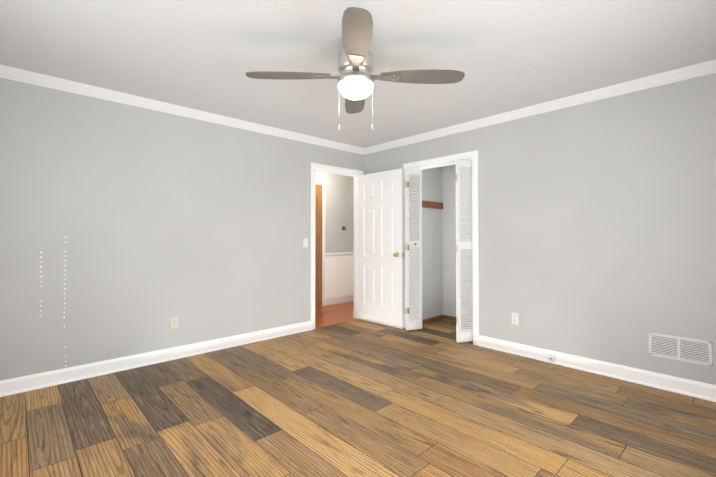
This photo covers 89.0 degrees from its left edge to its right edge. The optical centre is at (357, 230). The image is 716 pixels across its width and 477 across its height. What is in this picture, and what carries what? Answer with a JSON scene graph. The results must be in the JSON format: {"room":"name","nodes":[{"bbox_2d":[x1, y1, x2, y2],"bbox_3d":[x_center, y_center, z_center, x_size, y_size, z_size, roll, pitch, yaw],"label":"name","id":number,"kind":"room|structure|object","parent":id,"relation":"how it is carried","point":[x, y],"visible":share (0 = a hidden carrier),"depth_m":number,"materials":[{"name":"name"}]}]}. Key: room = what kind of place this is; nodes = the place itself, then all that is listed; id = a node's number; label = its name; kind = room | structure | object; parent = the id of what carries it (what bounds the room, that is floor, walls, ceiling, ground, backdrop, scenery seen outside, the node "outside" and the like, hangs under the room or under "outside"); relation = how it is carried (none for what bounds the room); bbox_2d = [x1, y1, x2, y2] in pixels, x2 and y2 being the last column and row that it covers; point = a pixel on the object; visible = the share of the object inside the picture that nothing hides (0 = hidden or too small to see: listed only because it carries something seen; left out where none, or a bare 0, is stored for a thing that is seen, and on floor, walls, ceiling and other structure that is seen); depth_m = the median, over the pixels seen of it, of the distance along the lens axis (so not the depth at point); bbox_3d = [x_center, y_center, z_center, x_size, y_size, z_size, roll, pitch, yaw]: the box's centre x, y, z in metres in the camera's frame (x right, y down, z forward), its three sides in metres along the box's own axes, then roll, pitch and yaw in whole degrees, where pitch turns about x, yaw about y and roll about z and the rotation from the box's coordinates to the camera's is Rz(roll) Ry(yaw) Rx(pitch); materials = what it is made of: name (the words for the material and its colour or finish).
{"room":"empty bedroom","nodes":[
{"label":"empty bedroom","id":0,"kind":"room"},
{"bbox_2d":[0,78,363,380],"bbox_3d":[-0.728,0.036,4.593,6.520,2.440,0.121,1,-1,-43],"label":"wall","id":1,"kind":"structure","parent":0,"point":[201,229],"depth_m":3.31,"materials":[{"name":"paint"}]},
{"bbox_2d":[0,321,311,396],"bbox_3d":[-1.768,1.183,3.499,3.230,0.112,0.027,1,-1,-43],"label":"baseboard","id":2,"kind":"structure","parent":1,"relation":"attached to","point":[12,386],"depth_m":3.28,"materials":[{"name":"white wood"}]},
{"bbox_2d":[170,316,177,328],"bbox_3d":[-1.771,0.894,3.513,0.070,0.115,0.008,1,-1,-43],"label":"electrical outlet","id":3,"kind":"object","parent":1,"relation":"attached to","point":[173,322],"visible":1,"depth_m":3.51,"materials":[{"name":"beige plastic"}]},
{"bbox_2d":[0,65,363,154],"bbox_3d":[-1.425,-1.157,3.836,4.080,0.078,0.059,1,-1,-43],"label":"crown molding","id":4,"kind":"structure","parent":1,"relation":"attached to","point":[6,72],"depth_m":3.39,"materials":[{"name":"white wood"}]},
{"bbox_2d":[303,238,307,246],"bbox_3d":[-0.651,0.156,4.568,0.070,0.115,0.020,1,-1,-43],"label":"switch plate","id":5,"kind":"object","parent":1,"relation":"attached to","point":[305,242],"visible":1,"depth_m":4.57,"materials":[{"name":"white plastic"}]},
{"bbox_2d":[311,162,363,329],"bbox_3d":[-0.305,0.203,4.988,0.920,2.120,0.156,1,-1,-43],"label":"door frame","id":6,"kind":"structure","parent":1,"relation":"attached to","point":[315,167],"depth_m":4.87,"materials":[{"name":"white wood"}]},
{"bbox_2d":[315,171,353,306],"bbox_3d":[-0.742,0.061,6.157,4.640,2.440,0.120,1,-1,-43],"label":"wall","id":7,"kind":"structure","parent":0,"point":[339,201],"depth_m":6.44,"materials":[{"name":"paint"}]},
{"bbox_2d":[315,184,321,306],"bbox_3d":[-0.898,0.247,5.911,0.800,2.040,0.019,1,-1,-43],"label":"door","id":8,"kind":"structure","parent":7,"relation":"in","point":[318,245],"depth_m":6.13,"materials":[{"name":"brown wood"}]},
{"bbox_2d":[315,180,353,305],"bbox_3d":[-0.017,0.049,5.385,4.400,2.440,0.060,1,-1,-43],"label":"trim","id":9,"kind":"structure","parent":7,"relation":"attached to","point":[337,278],"depth_m":5.04,"materials":[{"name":"white wood"}]},
{"bbox_2d":[0,301,715,476],"bbox_3d":[0.357,1.262,3.418,6.520,0.050,5.590,1,-1,-43],"label":"floor","id":10,"kind":"structure","parent":0,"point":[359,398],"depth_m":2.38,"materials":[{"name":"brown wood"}]},
{"bbox_2d":[0,0,715,147],"bbox_3d":[0.357,-1.242,3.459,6.520,0.080,5.590,1,-1,-43],"label":"ceiling","id":11,"kind":"structure","parent":0,"point":[504,56],"depth_m":2.47,"materials":[{"name":"white paint"}]},
{"bbox_2d":[245,7,464,129],"bbox_3d":[-0.015,-0.931,2.344,1.039,0.578,1.039,-1,-1,44],"label":"fan","id":12,"kind":"object","parent":11,"relation":"hanging from","point":[355,81],"visible":1,"depth_m":2.28,"materials":[{"name":"wood"}]},
{"bbox_2d":[358,168,403,328],"bbox_3d":[0.288,0.234,4.904,0.149,2.030,0.799,1,-1,-44],"label":"entry door","id":13,"kind":"structure","parent":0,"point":[380,255],"depth_m":4.86,"materials":[{"name":"white wood"}]},
{"bbox_2d":[422,167,441,319],"bbox_3d":[0.917,0.043,5.048,0.660,2.440,0.120,1,-1,-43],"label":"wall","id":14,"kind":"structure","parent":0,"point":[438,259],"depth_m":5.07,"materials":[{"name":"paint"}]},
{"bbox_2d":[422,201,442,208],"bbox_3d":[0.994,-0.352,5.023,0.630,0.090,0.030,1,-1,-43],"label":"cleat","id":15,"kind":"object","parent":14,"relation":"attached to","point":[430,204],"visible":0.85,"depth_m":5.05,"materials":[{"name":"brown wood"}]},
{"bbox_2d":[442,165,470,319],"bbox_3d":[1.622,0.041,4.896,0.120,2.440,1.305,1,-1,-43],"label":"wall","id":16,"kind":"structure","parent":0,"point":[448,172],"depth_m":5.16,"materials":[{"name":"paint"}]},
{"bbox_2d":[422,315,468,324],"bbox_3d":[1.330,1.227,4.603,0.680,0.058,1.065,1,-1,-43],"label":"baseboard","id":17,"kind":"structure","parent":16,"relation":"attached to","point":[436,318],"depth_m":5.08,"materials":[{"name":"brown wood"}]},
{"bbox_2d":[364,73,715,384],"bbox_3d":[1.608,0.022,3.741,0.120,2.440,4.320,1,-1,-43],"label":"wall","id":18,"kind":"structure","parent":0,"point":[597,230],"depth_m":3.13,"materials":[{"name":"paint"}]},
{"bbox_2d":[405,168,421,330],"bbox_3d":[0.670,0.245,4.572,0.236,2.022,0.170,1,-1,-43],"label":"bifold door","id":19,"kind":"structure","parent":18,"relation":"in","point":[413,220],"depth_m":4.54,"materials":[{"name":"white wood"}]},
{"bbox_2d":[403,150,478,344],"bbox_3d":[0.991,0.193,4.383,0.138,2.120,1.045,1,-1,-43],"label":"trim","id":20,"kind":"structure","parent":18,"relation":"attached to","point":[472,156],"depth_m":4.00,"materials":[{"name":"white wood"}]},
{"bbox_2d":[456,160,472,342],"bbox_3d":[1.156,0.236,4.060,0.228,2.022,0.188,1,-1,-43],"label":"bifold door","id":21,"kind":"structure","parent":18,"relation":"in","point":[464,266],"depth_m":4.02,"materials":[{"name":"white wood"}]},
{"bbox_2d":[512,313,518,324],"bbox_3d":[1.578,0.891,3.665,0.008,0.115,0.070,1,-1,-43],"label":"electrical outlet","id":22,"kind":"object","parent":18,"relation":"attached to","point":[515,318],"visible":1,"depth_m":3.66,"materials":[{"name":"white plastic"}]},
{"bbox_2d":[364,59,715,154],"bbox_3d":[1.501,-1.159,3.743,0.059,0.078,4.200,1,-1,-43],"label":"crown molding","id":23,"kind":"structure","parent":18,"relation":"attached to","point":[639,84],"depth_m":3.30,"materials":[{"name":"white wood"}]},
{"bbox_2d":[478,335,715,401],"bbox_3d":[2.116,1.176,3.075,0.027,0.112,2.380,1,-1,-43],"label":"baseboard","id":24,"kind":"structure","parent":18,"relation":"attached to","point":[683,386],"depth_m":3.06,"materials":[{"name":"white wood"}]},
{"bbox_2d":[548,354,555,360],"bbox_3d":[1.800,1.188,3.389,0.026,0.053,0.060,1,-1,-43],"label":"outlet box","id":25,"kind":"object","parent":24,"relation":"attached to","point":[551,357],"visible":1,"depth_m":3.38,"materials":[{"name":"white plastic"}]},
{"bbox_2d":[648,332,712,366],"bbox_3d":[2.428,0.896,2.759,0.008,0.180,0.365,1,-1,-43],"label":"air vent","id":26,"kind":"object","parent":18,"relation":"in","point":[695,351],"visible":1,"depth_m":2.75,"materials":[{"name":"white metal"}]}
]}

